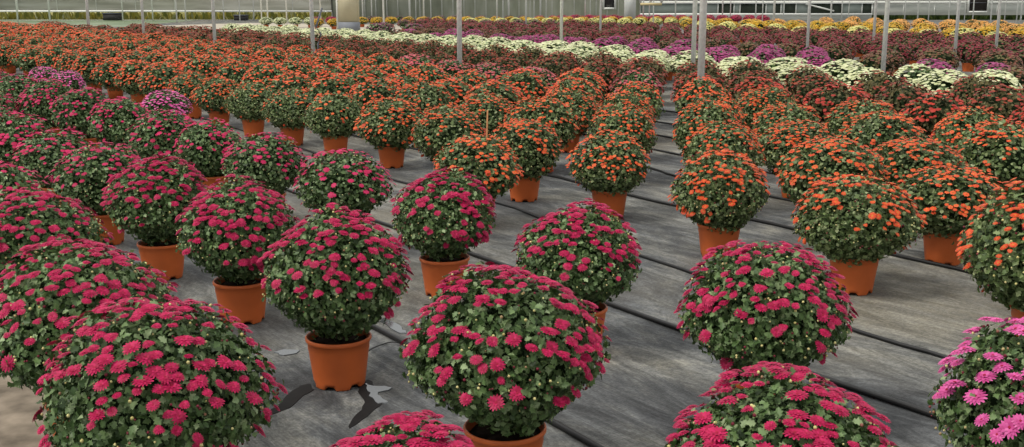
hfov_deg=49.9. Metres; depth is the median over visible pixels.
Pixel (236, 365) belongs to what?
flower
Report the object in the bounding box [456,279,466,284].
flower
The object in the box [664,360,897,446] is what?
chrysanthemum
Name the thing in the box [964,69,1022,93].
chrysanthemum
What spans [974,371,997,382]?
flower
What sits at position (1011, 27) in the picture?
chrysanthemum
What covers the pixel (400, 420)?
flower
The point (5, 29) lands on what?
chrysanthemum
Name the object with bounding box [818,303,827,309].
flower
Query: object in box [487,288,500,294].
flower
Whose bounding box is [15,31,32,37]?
chrysanthemum
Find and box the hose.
[315,8,322,52]
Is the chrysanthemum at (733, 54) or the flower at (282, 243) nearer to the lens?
the flower at (282, 243)
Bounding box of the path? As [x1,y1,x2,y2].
[160,23,401,32]
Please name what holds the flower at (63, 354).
on the chrysanthemum at (166, 380)
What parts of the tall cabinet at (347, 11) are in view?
post, door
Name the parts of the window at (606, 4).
pane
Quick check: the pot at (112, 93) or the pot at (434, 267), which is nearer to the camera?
the pot at (434, 267)
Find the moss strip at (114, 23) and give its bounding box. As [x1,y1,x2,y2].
[0,20,193,26]
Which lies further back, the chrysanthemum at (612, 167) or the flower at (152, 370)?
the chrysanthemum at (612, 167)
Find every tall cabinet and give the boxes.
[336,0,359,31]
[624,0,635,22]
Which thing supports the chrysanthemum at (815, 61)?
on the floor
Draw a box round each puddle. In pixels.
[274,349,299,355]
[364,383,391,403]
[380,317,405,333]
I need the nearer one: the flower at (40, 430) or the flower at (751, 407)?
the flower at (751, 407)
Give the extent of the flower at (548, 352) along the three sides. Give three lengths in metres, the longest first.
0.035 x 0.034 x 0.007 m
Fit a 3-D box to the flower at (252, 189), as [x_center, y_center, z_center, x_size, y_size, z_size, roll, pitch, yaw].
[-1.088,-0.143,4.641,0.044,0.006,0.044,16,28,1]
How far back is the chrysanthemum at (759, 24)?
35.74 m
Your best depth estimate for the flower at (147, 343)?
2.53 m
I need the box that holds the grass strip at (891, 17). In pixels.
[872,15,1023,19]
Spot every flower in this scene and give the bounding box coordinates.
[0,201,11,205]
[0,242,8,251]
[0,293,7,302]
[0,308,9,318]
[0,355,14,371]
[1,223,11,230]
[2,302,12,310]
[2,332,10,337]
[3,271,15,278]
[4,194,13,199]
[8,226,18,232]
[9,322,18,332]
[10,196,20,200]
[10,299,25,310]
[11,281,19,286]
[17,309,25,314]
[19,265,29,270]
[24,338,35,345]
[25,289,34,295]
[26,271,39,278]
[30,220,41,224]
[30,235,39,241]
[32,318,41,324]
[33,191,42,195]
[34,201,45,206]
[34,228,45,233]
[36,297,44,301]
[37,424,44,434]
[40,242,51,246]
[43,263,53,267]
[44,285,58,290]
[47,236,54,242]
[47,269,61,276]
[47,311,57,321]
[48,224,60,231]
[50,274,64,281]
[51,242,62,245]
[53,369,66,380]
[55,316,70,328]
[56,288,69,295]
[57,352,70,357]
[58,212,66,216]
[60,249,72,253]
[60,333,72,340]
[61,271,73,277]
[62,264,71,269]
[65,279,76,286]
[65,364,80,375]
[70,267,80,271]
[71,285,82,292]
[75,326,91,336]
[79,348,88,355]
[81,282,90,288]
[81,298,91,303]
[83,289,97,297]
[83,328,96,335]
[84,241,94,245]
[85,362,105,375]
[86,420,95,430]
[87,249,99,252]
[87,344,98,352]
[88,408,104,420]
[91,252,102,255]
[91,322,108,329]
[91,331,106,340]
[92,305,106,313]
[92,354,102,366]
[93,274,108,282]
[93,379,108,391]
[95,396,107,404]
[96,286,109,295]
[98,353,113,364]
[99,259,111,264]
[99,298,115,306]
[101,345,113,354]
[103,333,117,342]
[106,279,121,289]
[106,406,116,416]
[108,252,120,256]
[109,292,120,299]
[109,359,127,372]
[111,392,121,398]
[112,256,127,262]
[112,307,126,312]
[116,260,131,265]
[117,373,130,382]
[118,288,130,298]
[122,340,140,354]
[125,196,134,201]
[127,172,135,177]
[128,282,140,288]
[128,314,141,321]
[128,361,138,366]
[131,300,147,306]
[131,386,142,395]
[132,308,145,316]
[132,375,153,386]
[135,351,154,365]
[139,283,146,290]
[141,304,156,312]
[142,340,153,348]
[145,281,155,287]
[145,365,162,377]
[146,399,160,411]
[149,311,160,315]
[149,350,162,358]
[151,323,160,327]
[151,384,164,393]
[153,425,164,434]
[157,278,167,282]
[157,370,172,383]
[159,311,173,318]
[161,379,181,392]
[162,410,172,419]
[163,294,172,300]
[163,302,175,307]
[164,362,178,372]
[166,322,177,326]
[167,189,175,193]
[167,305,177,311]
[171,201,178,205]
[171,371,184,380]
[171,408,187,424]
[171,424,182,435]
[172,311,182,314]
[172,316,183,320]
[174,335,193,345]
[177,306,190,311]
[179,400,189,408]
[182,247,190,255]
[183,184,191,191]
[184,314,195,319]
[184,354,193,357]
[186,382,198,390]
[189,374,208,388]
[191,337,205,344]
[192,237,202,243]
[192,432,203,443]
[193,201,201,206]
[193,360,210,371]
[197,192,206,196]
[198,215,207,220]
[199,203,207,208]
[202,321,215,327]
[202,388,212,396]
[204,358,215,366]
[208,218,217,226]
[208,396,224,408]
[209,204,217,209]
[215,219,223,224]
[215,379,225,388]
[217,354,233,368]
[218,243,229,249]
[220,210,228,215]
[225,381,240,392]
[228,192,237,196]
[228,222,236,227]
[230,232,238,239]
[231,360,247,370]
[235,218,246,226]
[238,258,247,266]
[239,375,248,381]
[241,240,251,247]
[245,258,251,266]
[245,337,255,345]
[245,391,262,404]
[248,188,258,191]
[248,234,258,241]
[250,255,258,263]
[252,215,262,220]
[253,423,265,436]
[255,208,261,214]
[255,359,264,369]
[257,265,263,272]
[261,204,269,208]
[261,383,269,392]
[262,216,269,222]
[263,408,271,415]
[266,223,274,228]
[271,279,280,288]
[274,220,282,225]
[274,287,280,294]
[276,204,284,208]
[279,215,288,221]
[279,241,289,246]
[287,268,294,273]
[291,232,301,237]
[292,271,302,279]
[294,285,305,292]
[295,239,305,245]
[299,293,307,298]
[303,259,311,265]
[309,260,319,267]
[313,289,323,297]
[322,274,330,280]
[324,229,333,235]
[325,266,336,275]
[326,240,335,245]
[329,218,340,224]
[329,253,340,260]
[329,279,338,286]
[330,261,338,267]
[335,287,341,293]
[339,230,348,234]
[339,273,350,281]
[346,436,363,446]
[349,211,359,216]
[349,220,357,224]
[350,233,358,238]
[353,224,363,229]
[357,253,366,260]
[357,292,364,299]
[360,262,369,269]
[361,434,383,445]
[364,282,375,288]
[364,291,372,298]
[368,247,378,253]
[368,269,380,277]
[370,237,379,241]
[374,226,383,230]
[379,238,389,246]
[382,434,396,441]
[383,278,391,285]
[384,311,390,318]
[387,275,394,282]
[388,242,395,248]
[388,307,393,317]
[389,237,398,242]
[391,272,399,279]
[391,285,400,294]
[392,205,398,211]
[393,414,405,425]
[397,434,407,438]
[399,423,415,431]
[402,347,414,357]
[405,418,421,426]
[405,437,429,446]
[407,339,418,350]
[415,186,423,191]
[415,198,422,204]
[420,431,432,436]
[421,196,429,201]
[421,423,439,431]
[422,441,439,446]
[426,324,439,336]
[427,204,433,209]
[427,302,440,307]
[427,343,439,357]
[431,313,445,322]
[432,430,448,438]
[433,366,442,373]
[434,210,440,215]
[435,303,447,312]
[436,375,446,386]
[436,440,446,446]
[437,295,449,301]
[437,437,451,441]
[438,326,445,331]
[440,195,448,199]
[440,366,452,379]
[445,441,461,446]
[446,191,453,197]
[446,295,461,304]
[448,440,469,446]
[449,284,462,291]
[450,230,459,237]
[450,336,458,341]
[451,326,467,334]
[452,353,462,359]
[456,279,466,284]
[458,230,466,235]
[458,287,467,292]
[459,392,472,405]
[460,195,468,200]
[462,329,471,337]
[464,439,473,445]
[467,206,474,211]
[469,333,480,338]
[469,354,482,364]
[475,294,489,302]
[475,338,482,344]
[477,221,484,228]
[477,362,487,373]
[480,234,488,242]
[481,280,492,284]
[486,336,497,346]
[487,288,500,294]
[487,394,504,410]
[489,357,505,371]
[494,298,506,304]
[496,288,507,293]
[497,376,504,384]
[500,271,512,276]
[504,279,514,284]
[504,332,520,346]
[509,289,520,293]
[509,385,524,400]
[525,343,537,351]
[526,274,538,279]
[531,246,541,253]
[537,235,545,242]
[538,285,548,290]
[540,326,557,335]
[541,348,553,356]
[544,241,553,245]
[546,340,558,351]
[549,298,558,303]
[551,228,561,233]
[551,302,564,308]
[553,396,565,407]
[554,318,567,330]
[554,350,569,357]
[559,250,569,256]
[560,272,569,280]
[561,293,572,299]
[562,396,570,404]
[563,263,572,269]
[563,303,573,310]
[564,335,577,346]
[566,254,575,260]
[568,242,576,245]
[569,231,580,237]
[570,357,579,366]
[571,212,583,217]
[571,225,581,229]
[571,308,579,313]
[571,385,581,397]
[572,331,582,339]
[573,345,585,353]
[575,220,583,224]
[576,229,585,233]
[577,263,587,271]
[578,359,586,367]
[580,353,592,362]
[581,257,589,263]
[582,312,592,321]
[582,344,594,352]
[583,364,590,375]
[585,373,593,380]
[586,327,593,332]
[588,331,601,343]
[588,335,594,341]
[589,341,602,350]
[590,238,599,245]
[594,226,601,230]
[595,362,605,373]
[601,226,609,230]
[601,247,611,252]
[609,252,614,258]
[616,254,622,261]
[617,249,626,254]
[622,223,630,228]
[676,321,683,327]
[677,430,689,435]
[682,440,695,446]
[686,302,695,308]
[691,428,699,433]
[694,411,712,424]
[696,287,708,295]
[696,303,708,311]
[697,423,715,435]
[698,329,711,342]
[701,433,710,440]
[702,294,713,303]
[702,438,723,446]
[703,253,713,259]
[704,306,712,312]
[705,296,714,306]
[705,426,727,441]
[717,395,737,404]
[718,291,726,296]
[719,299,728,305]
[719,357,733,370]
[719,386,731,392]
[722,250,734,255]
[726,282,734,287]
[729,290,737,298]
[733,308,748,319]
[734,247,746,254]
[736,393,747,398]
[738,256,751,260]
[738,265,750,274]
[740,382,752,387]
[742,405,753,411]
[748,318,754,324]
[750,296,759,301]
[751,433,762,439]
[753,284,767,292]
[754,303,767,311]
[754,381,764,385]
[756,441,773,446]
[759,268,774,277]
[763,420,776,430]
[766,300,781,309]
[766,366,786,373]
[770,326,782,337]
[773,371,791,379]
[776,298,790,306]
[778,266,790,273]
[779,246,789,251]
[779,324,787,331]
[782,242,791,247]
[782,418,795,425]
[783,426,802,439]
[784,282,793,288]
[785,390,808,400]
[787,409,808,419]
[789,372,805,381]
[791,270,799,275]
[791,303,799,308]
[798,253,807,258]
[798,283,811,290]
[798,428,813,438]
[799,422,809,427]
[802,443,814,446]
[803,386,812,391]
[804,253,815,258]
[805,278,813,283]
[807,295,821,304]
[807,384,825,389]
[808,258,819,262]
[809,415,825,426]
[811,428,830,442]
[812,438,834,446]
[813,264,824,269]
[815,340,826,353]
[815,389,828,396]
[816,308,828,322]
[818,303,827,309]
[818,328,830,337]
[819,399,836,410]
[821,421,837,428]
[824,282,830,288]
[827,293,836,299]
[827,321,834,329]
[827,391,844,403]
[827,430,838,438]
[828,315,841,325]
[832,405,849,416]
[835,303,847,313]
[847,440,859,446]
[854,408,865,414]
[862,415,876,424]
[868,212,876,219]
[868,425,882,434]
[869,411,879,415]
[879,422,890,434]
[879,436,890,446]
[893,221,899,227]
[932,392,941,399]
[938,356,955,364]
[938,366,945,372]
[938,385,955,398]
[942,379,965,387]
[949,358,964,366]
[954,345,976,354]
[958,340,971,347]
[961,328,978,333]
[963,262,969,269]
[963,388,987,404]
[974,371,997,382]
[974,413,989,426]
[977,317,995,320]
[983,352,1002,360]
[988,428,1004,443]
[990,317,1002,321]
[992,362,1012,372]
[995,259,1002,265]
[997,415,1020,439]
[1000,244,1008,249]
[1003,324,1023,331]
[1006,372,1022,380]
[1008,318,1023,323]
[1009,242,1016,247]
[1009,392,1023,404]
[1010,213,1019,216]
[1011,328,1023,335]
[1011,414,1023,429]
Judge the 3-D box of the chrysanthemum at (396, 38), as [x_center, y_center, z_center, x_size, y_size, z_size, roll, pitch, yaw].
[-2.287,-3.470,22.107,0.688,0.603,0.687,6,13,26]
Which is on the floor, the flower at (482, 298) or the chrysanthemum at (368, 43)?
the chrysanthemum at (368, 43)
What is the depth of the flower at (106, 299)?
3.13 m
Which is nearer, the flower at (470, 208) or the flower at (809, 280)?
the flower at (809, 280)
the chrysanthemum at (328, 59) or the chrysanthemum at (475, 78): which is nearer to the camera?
the chrysanthemum at (475, 78)
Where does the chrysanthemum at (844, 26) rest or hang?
on the floor
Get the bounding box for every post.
[15,0,18,21]
[47,0,50,20]
[85,0,89,24]
[140,0,144,32]
[175,0,177,22]
[211,0,216,42]
[285,0,287,24]
[309,0,314,53]
[382,0,384,22]
[456,0,461,64]
[496,0,497,18]
[502,0,503,17]
[508,0,509,15]
[525,0,526,24]
[560,0,562,42]
[599,0,601,31]
[691,0,697,63]
[697,0,706,80]
[773,0,775,21]
[806,0,810,49]
[830,0,832,17]
[872,0,877,39]
[880,0,889,75]
[953,0,960,68]
[990,0,992,25]
[995,0,1001,50]
[1019,0,1022,23]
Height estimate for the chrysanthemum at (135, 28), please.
0.620 m
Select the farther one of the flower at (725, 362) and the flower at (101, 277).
the flower at (725, 362)
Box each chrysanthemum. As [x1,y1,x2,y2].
[0,23,14,27]
[0,27,13,33]
[0,32,12,38]
[0,33,21,42]
[0,39,16,70]
[0,42,21,74]
[0,69,10,80]
[0,73,37,118]
[0,90,17,115]
[0,105,18,119]
[0,111,54,186]
[0,160,52,200]
[0,186,113,290]
[0,235,182,436]
[4,29,26,36]
[6,24,22,29]
[8,44,41,76]
[11,128,95,210]
[13,35,34,46]
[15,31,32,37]
[15,44,48,72]
[16,77,74,137]
[21,26,38,31]
[24,36,49,46]
[25,31,47,37]
[29,66,56,82]
[30,28,45,33]
[32,298,287,446]
[33,23,51,28]
[34,31,55,38]
[35,45,71,72]
[39,23,54,30]
[39,39,58,51]
[41,28,62,35]
[45,34,65,42]
[45,141,142,244]
[47,25,63,30]
[48,38,72,49]
[49,87,110,147]
[50,70,85,90]
[53,28,71,36]
[54,50,85,72]
[55,25,74,31]
[60,35,75,41]
[62,29,81,37]
[66,39,89,53]
[70,50,107,93]
[71,34,96,43]
[73,31,97,37]
[75,24,91,29]
[75,41,108,56]
[83,28,98,33]
[86,96,148,158]
[89,30,107,36]
[89,37,110,46]
[89,57,128,98]
[92,25,110,31]
[95,46,124,59]
[98,29,118,36]
[100,153,208,280]
[103,33,124,40]
[103,38,126,51]
[113,31,137,38]
[113,58,153,104]
[114,27,136,34]
[114,40,140,55]
[115,50,145,65]
[119,34,143,42]
[120,109,195,161]
[128,24,145,32]
[128,33,149,39]
[133,37,154,49]
[135,25,157,32]
[135,61,184,96]
[136,43,164,54]
[139,49,174,66]
[140,90,192,118]
[141,28,164,35]
[142,32,166,42]
[148,23,162,28]
[152,37,173,49]
[155,30,179,37]
[160,26,175,30]
[160,44,190,55]
[160,56,188,71]
[161,34,182,40]
[163,38,192,49]
[166,27,187,32]
[166,71,209,118]
[169,30,194,38]
[172,117,241,190]
[173,48,200,62]
[173,174,300,325]
[176,36,195,45]
[180,54,225,79]
[183,25,202,32]
[186,43,212,55]
[189,33,212,44]
[189,76,240,126]
[190,29,212,36]
[190,39,212,47]
[194,25,212,36]
[201,42,232,57]
[201,50,227,63]
[209,32,229,42]
[209,38,236,49]
[211,28,234,34]
[211,60,252,86]
[218,53,253,66]
[220,132,308,202]
[221,23,238,32]
[223,81,275,136]
[224,32,248,38]
[224,46,257,59]
[225,34,247,45]
[229,27,252,33]
[234,24,256,31]
[236,42,265,53]
[237,38,264,46]
[240,62,290,88]
[241,31,266,42]
[245,30,264,36]
[246,56,281,71]
[250,46,290,66]
[253,44,285,54]
[256,202,414,391]
[259,17,272,26]
[259,38,286,48]
[259,87,313,145]
[260,30,284,37]
[263,26,284,31]
[263,34,282,41]
[266,70,316,93]
[273,17,286,26]
[276,59,316,79]
[277,34,306,42]
[281,25,300,30]
[281,37,315,53]
[282,52,316,67]
[283,45,315,59]
[285,28,302,32]
[285,31,308,39]
[288,17,302,26]
[292,148,395,223]
[297,29,317,34]
[300,31,318,37]
[302,91,364,155]
[303,17,314,27]
[303,38,327,55]
[303,71,358,104]
[305,33,326,40]
[306,63,347,85]
[310,52,345,72]
[311,47,340,61]
[314,18,323,28]
[315,27,329,32]
[317,29,342,35]
[320,33,344,42]
[324,39,354,51]
[327,18,336,28]
[329,42,359,54]
[330,409,473,446]
[334,49,366,63]
[336,28,354,34]
[336,31,356,38]
[337,58,372,77]
[343,35,367,46]
[343,65,391,86]
[349,76,402,114]
[353,29,373,35]
[353,40,382,52]
[353,97,425,168]
[357,33,377,38]
[359,46,389,59]
[360,17,368,26]
[363,35,385,42]
[363,52,395,72]
[366,23,386,34]
[371,17,382,22]
[371,38,398,48]
[372,30,391,37]
[377,59,415,78]
[379,22,394,32]
[379,45,402,53]
[380,48,415,60]
[383,34,401,39]
[383,72,425,93]
[385,17,397,25]
[387,36,411,42]
[389,29,404,35]
[389,167,496,297]
[391,38,419,50]
[391,81,456,147]
[396,54,433,73]
[397,19,410,29]
[397,32,413,36]
[398,261,611,446]
[401,16,413,22]
[401,23,422,31]
[404,63,451,86]
[405,42,437,56]
[407,19,423,26]
[407,35,429,40]
[408,30,424,35]
[410,26,423,32]
[411,33,438,39]
[411,104,485,169]
[415,50,452,68]
[420,25,432,30]
[421,40,446,50]
[422,27,438,34]
[423,18,438,23]
[426,37,445,42]
[427,21,440,26]
[428,77,473,108]
[432,134,523,223]
[433,24,450,30]
[433,59,470,80]
[434,27,445,34]
[435,45,467,63]
[437,19,451,23]
[437,34,456,40]
[440,40,456,48]
[443,21,454,26]
[444,28,463,35]
[448,38,474,45]
[448,69,494,93]
[450,32,467,38]
[450,42,479,57]
[457,92,515,138]
[462,49,500,70]
[463,43,486,51]
[464,24,480,30]
[464,35,487,46]
[464,79,526,112]
[465,19,478,24]
[466,29,484,37]
[469,62,510,82]
[473,28,488,34]
[475,22,492,28]
[476,41,505,48]
[482,25,496,33]
[482,37,511,44]
[484,43,514,58]
[484,57,524,76]
[488,30,510,37]
[488,118,563,201]
[489,20,501,25]
[489,26,511,35]
[490,33,510,37]
[493,22,510,28]
[496,66,549,105]
[499,40,530,53]
[503,51,535,68]
[504,95,581,172]
[505,26,523,34]
[507,21,522,26]
[507,36,521,40]
[511,31,532,38]
[512,23,529,29]
[512,40,536,45]
[512,198,642,351]
[513,19,524,24]
[513,27,535,36]
[513,46,546,65]
[517,66,557,95]
[519,35,535,39]
[524,23,539,28]
[524,46,548,55]
[525,27,540,37]
[526,58,569,81]
[527,34,551,45]
[528,19,541,24]
[530,41,562,50]
[532,52,578,71]
[535,24,552,31]
[535,29,554,34]
[537,40,568,45]
[539,32,559,37]
[543,88,599,152]
[544,46,588,65]
[545,19,557,23]
[545,34,559,40]
[545,77,602,135]
[548,26,566,34]
[550,51,583,69]
[553,67,607,102]
[556,17,568,23]
[557,36,579,42]
[563,31,581,38]
[564,26,578,30]
[565,19,577,24]
[565,129,651,218]
[567,43,597,64]
[569,41,599,51]
[570,23,585,29]
[570,33,591,41]
[571,28,590,36]
[571,37,590,42]
[575,61,616,103]
[576,21,592,27]
[580,50,621,67]
[584,54,624,69]
[585,102,657,157]
[586,26,598,32]
[587,30,609,42]
[587,51,629,62]
[588,38,614,49]
[589,18,598,23]
[590,23,609,30]
[592,91,655,129]
[594,45,631,58]
[596,28,616,36]
[602,18,614,23]
[606,22,618,27]
[606,44,635,55]
[607,36,628,46]
[608,61,666,92]
[609,68,662,98]
[611,27,627,32]
[612,24,631,31]
[613,33,632,43]
[613,80,665,122]
[617,18,631,23]
[618,57,666,83]
[623,24,636,30]
[623,29,646,37]
[625,56,668,83]
[626,42,653,53]
[627,35,653,45]
[627,53,670,72]
[630,37,658,49]
[633,18,645,26]
[633,26,654,35]
[633,49,673,65]
[641,23,658,31]
[645,21,659,30]
[647,32,669,48]
[649,18,662,24]
[657,30,674,39]
[657,48,683,80]
[658,37,682,48]
[660,24,679,30]
[661,15,669,24]
[661,27,682,37]
[662,21,680,28]
[664,18,677,22]
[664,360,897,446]
[665,44,690,75]
[668,39,697,54]
[668,50,718,74]
[668,148,769,259]
[670,72,718,109]
[672,64,730,91]
[672,99,741,156]
[673,76,731,113]
[674,59,725,85]
[674,239,859,398]
[675,33,697,43]
[680,18,691,29]
[680,119,766,170]
[684,24,698,32]
[686,26,710,36]
[689,91,745,126]
[696,37,722,51]
[697,21,713,32]
[705,47,731,66]
[707,20,718,36]
[708,25,725,35]
[710,47,739,57]
[711,26,730,35]
[711,31,733,39]
[711,44,739,54]
[712,33,736,39]
[713,36,739,48]
[715,15,726,19]
[715,18,732,23]
[716,56,763,70]
[718,35,740,45]
[719,21,736,30]
[719,60,756,79]
[722,70,779,100]
[723,29,739,40]
[724,59,780,87]
[729,16,740,22]
[731,76,789,133]
[733,25,751,42]
[733,41,758,56]
[734,85,797,151]
[738,19,752,25]
[739,27,756,36]
[740,28,764,41]
[741,23,756,28]
[742,32,761,41]
[743,16,754,19]
[745,37,772,47]
[746,36,773,43]
[746,49,782,66]
[747,20,765,31]
[747,32,773,43]
[751,102,827,144]
[752,44,785,58]
[754,119,839,199]
[755,48,786,61]
[757,15,769,20]
[762,26,779,44]
[763,20,776,26]
[765,56,810,75]
[768,23,786,42]
[770,28,793,46]
[772,18,785,23]
[772,64,829,86]
[773,31,795,43]
[774,31,799,44]
[774,43,800,56]
[775,135,888,209]
[780,34,805,42]
[782,20,798,29]
[782,65,832,98]
[784,36,812,46]
[788,72,842,106]
[790,173,927,295]
[791,26,811,31]
[791,40,814,51]
[794,27,810,37]
[795,45,829,58]
[795,49,827,61]
[796,23,816,31]
[800,29,824,37]
[800,53,834,68]
[800,82,869,135]
[805,32,828,46]
[810,20,824,30]
[817,26,837,32]
[817,33,841,44]
[818,37,850,46]
[818,40,846,47]
[819,17,833,21]
[820,22,841,31]
[821,43,851,65]
[821,58,864,85]
[822,27,840,34]
[824,40,856,61]
[824,98,899,141]
[829,30,851,42]
[834,110,932,159]
[835,22,850,30]
[837,67,889,90]
[842,20,856,28]
[846,16,860,24]
[846,33,866,56]
[847,25,869,35]
[851,34,877,60]
[853,29,872,36]
[854,70,908,102]
[856,53,894,74]
[858,21,877,31]
[860,36,891,54]
[865,49,905,74]
[866,19,882,25]
[866,40,895,54]
[868,32,882,39]
[868,136,968,192]
[871,81,935,117]
[876,25,898,33]
[879,43,915,74]
[880,32,901,43]
[882,28,906,34]
[888,30,910,38]
[889,22,904,29]
[889,63,941,86]
[890,20,908,30]
[892,38,914,63]
[894,165,1002,265]
[899,39,930,67]
[900,90,975,148]
[901,31,926,41]
[909,26,929,34]
[911,18,928,27]
[912,58,952,75]
[915,23,936,29]
[915,45,944,59]
[916,68,969,99]
[917,47,959,69]
[920,29,944,39]
[922,35,948,44]
[922,44,961,64]
[927,62,959,78]
[927,317,1023,446]
[931,106,1011,163]
[938,38,962,49]
[939,20,955,30]
[940,28,954,42]
[944,74,1003,107]
[946,34,970,42]
[947,22,967,27]
[949,28,974,37]
[951,177,1023,335]
[952,40,984,71]
[953,118,1023,204]
[961,31,983,38]
[963,37,988,45]
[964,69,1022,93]
[964,84,1023,127]
[965,19,979,28]
[965,43,999,70]
[971,20,988,29]
[974,50,1023,68]
[975,27,994,38]
[975,62,1010,76]
[978,23,995,30]
[979,26,1001,31]
[980,48,1019,64]
[982,33,1008,42]
[984,39,1012,50]
[986,31,1007,37]
[991,20,1007,27]
[993,65,1023,92]
[1001,23,1014,32]
[1003,45,1023,72]
[1005,24,1023,34]
[1005,34,1023,45]
[1006,104,1023,127]
[1007,29,1023,35]
[1009,40,1023,48]
[1013,49,1023,67]
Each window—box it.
[602,0,615,8]
[640,4,717,12]
[718,4,733,12]
[734,4,739,12]
[740,4,765,12]
[766,4,772,12]
[775,4,780,12]
[784,4,795,12]
[796,4,807,12]
[811,4,841,12]
[842,4,861,12]
[862,4,871,12]
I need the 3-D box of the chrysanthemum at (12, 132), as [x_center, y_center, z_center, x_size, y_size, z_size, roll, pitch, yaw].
[-3.503,-0.490,7.763,0.574,0.601,0.586,2,12,12]
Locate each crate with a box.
[102,13,121,19]
[233,15,248,19]
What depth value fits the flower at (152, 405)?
2.46 m
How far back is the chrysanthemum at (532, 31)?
28.62 m
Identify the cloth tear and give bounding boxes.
[270,383,314,413]
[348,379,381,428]
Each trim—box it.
[0,10,331,11]
[640,13,871,14]
[642,1,1023,2]
[806,3,833,11]
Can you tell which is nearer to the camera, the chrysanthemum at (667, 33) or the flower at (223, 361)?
the flower at (223, 361)
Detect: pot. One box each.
[3,65,15,74]
[40,186,69,210]
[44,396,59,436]
[51,126,61,137]
[76,136,99,147]
[86,82,101,93]
[89,214,124,244]
[107,86,122,98]
[129,91,145,104]
[137,240,183,280]
[187,103,201,118]
[195,173,228,190]
[208,111,229,126]
[213,275,266,325]
[242,119,264,136]
[280,125,303,145]
[305,329,371,391]
[322,135,347,155]
[377,146,405,168]
[419,252,469,297]
[463,420,545,446]
[509,176,540,201]
[560,131,580,152]
[581,302,607,351]
[591,190,626,218]
[697,223,739,259]
[727,368,796,398]
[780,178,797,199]
[830,258,878,295]
[923,229,965,265]
[1009,305,1023,335]
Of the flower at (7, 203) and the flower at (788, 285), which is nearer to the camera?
the flower at (788, 285)
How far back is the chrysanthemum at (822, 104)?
10.16 m
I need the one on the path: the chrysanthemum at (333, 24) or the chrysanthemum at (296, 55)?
the chrysanthemum at (333, 24)
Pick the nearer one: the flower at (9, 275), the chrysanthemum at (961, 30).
the flower at (9, 275)
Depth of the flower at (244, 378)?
2.65 m
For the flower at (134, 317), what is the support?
on the chrysanthemum at (166, 380)
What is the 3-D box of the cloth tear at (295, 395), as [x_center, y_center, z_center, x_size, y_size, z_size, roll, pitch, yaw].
[-0.782,0.622,3.886,0.073,0.002,0.341,3,12,16]
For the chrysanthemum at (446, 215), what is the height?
0.610 m
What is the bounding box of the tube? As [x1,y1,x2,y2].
[369,341,397,350]
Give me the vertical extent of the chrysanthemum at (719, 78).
0.603 m
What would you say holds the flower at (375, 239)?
on the chrysanthemum at (338, 275)
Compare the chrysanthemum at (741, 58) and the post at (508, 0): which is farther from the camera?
the post at (508, 0)
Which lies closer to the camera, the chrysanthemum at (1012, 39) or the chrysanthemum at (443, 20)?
the chrysanthemum at (1012, 39)
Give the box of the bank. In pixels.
[0,12,331,19]
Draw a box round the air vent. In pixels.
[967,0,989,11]
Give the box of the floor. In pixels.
[0,20,1023,446]
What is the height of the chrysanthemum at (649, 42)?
0.590 m
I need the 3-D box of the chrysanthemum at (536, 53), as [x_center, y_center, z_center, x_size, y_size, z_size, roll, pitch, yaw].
[0.297,-2.477,17.274,0.616,0.624,0.606,0,12,0]
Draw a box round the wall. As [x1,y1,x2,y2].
[0,0,1023,19]
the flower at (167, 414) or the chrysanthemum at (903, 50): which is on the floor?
the chrysanthemum at (903, 50)
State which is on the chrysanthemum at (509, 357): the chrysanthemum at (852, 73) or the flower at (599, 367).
the flower at (599, 367)
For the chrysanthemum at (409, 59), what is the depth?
14.94 m
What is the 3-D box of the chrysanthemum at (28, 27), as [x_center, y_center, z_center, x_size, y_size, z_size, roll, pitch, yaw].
[-12.562,-4.850,28.759,0.628,0.599,0.676,10,15,40]
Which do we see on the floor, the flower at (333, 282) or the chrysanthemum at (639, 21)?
the chrysanthemum at (639, 21)
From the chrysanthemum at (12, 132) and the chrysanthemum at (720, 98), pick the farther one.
the chrysanthemum at (720, 98)
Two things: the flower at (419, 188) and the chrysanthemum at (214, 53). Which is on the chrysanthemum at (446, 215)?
the flower at (419, 188)
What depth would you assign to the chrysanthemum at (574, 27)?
31.97 m
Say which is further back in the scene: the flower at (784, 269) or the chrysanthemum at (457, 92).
the chrysanthemum at (457, 92)
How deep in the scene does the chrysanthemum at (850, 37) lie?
25.35 m
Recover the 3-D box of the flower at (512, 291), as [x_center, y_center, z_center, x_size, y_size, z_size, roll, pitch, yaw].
[0.006,0.179,2.935,0.036,0.006,0.036,-2,18,15]
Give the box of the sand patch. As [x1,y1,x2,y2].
[0,373,54,446]
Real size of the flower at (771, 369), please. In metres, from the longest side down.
0.046 x 0.046 x 0.006 m
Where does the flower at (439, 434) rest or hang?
on the chrysanthemum at (385, 433)
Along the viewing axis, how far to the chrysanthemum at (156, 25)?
30.97 m
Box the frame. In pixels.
[639,0,662,4]
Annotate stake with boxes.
[486,110,487,147]
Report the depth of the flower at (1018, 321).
2.70 m
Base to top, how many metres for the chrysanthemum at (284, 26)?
0.612 m
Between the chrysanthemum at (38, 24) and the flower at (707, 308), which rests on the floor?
the chrysanthemum at (38, 24)
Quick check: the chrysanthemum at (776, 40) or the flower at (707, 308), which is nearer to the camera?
the flower at (707, 308)
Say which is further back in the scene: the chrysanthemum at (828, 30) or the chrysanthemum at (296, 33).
the chrysanthemum at (828, 30)
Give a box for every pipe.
[185,235,603,446]
[199,117,950,358]
[284,189,938,419]
[312,125,967,272]
[578,149,797,202]
[582,134,772,173]
[653,121,751,135]
[656,134,673,138]
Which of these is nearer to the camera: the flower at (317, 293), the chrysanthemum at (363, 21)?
the flower at (317, 293)
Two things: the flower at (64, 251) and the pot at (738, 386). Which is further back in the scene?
the pot at (738, 386)
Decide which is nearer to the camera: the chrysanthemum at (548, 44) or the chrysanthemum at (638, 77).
the chrysanthemum at (638, 77)
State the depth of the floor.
4.69 m
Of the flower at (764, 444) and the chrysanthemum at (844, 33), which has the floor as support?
the chrysanthemum at (844, 33)

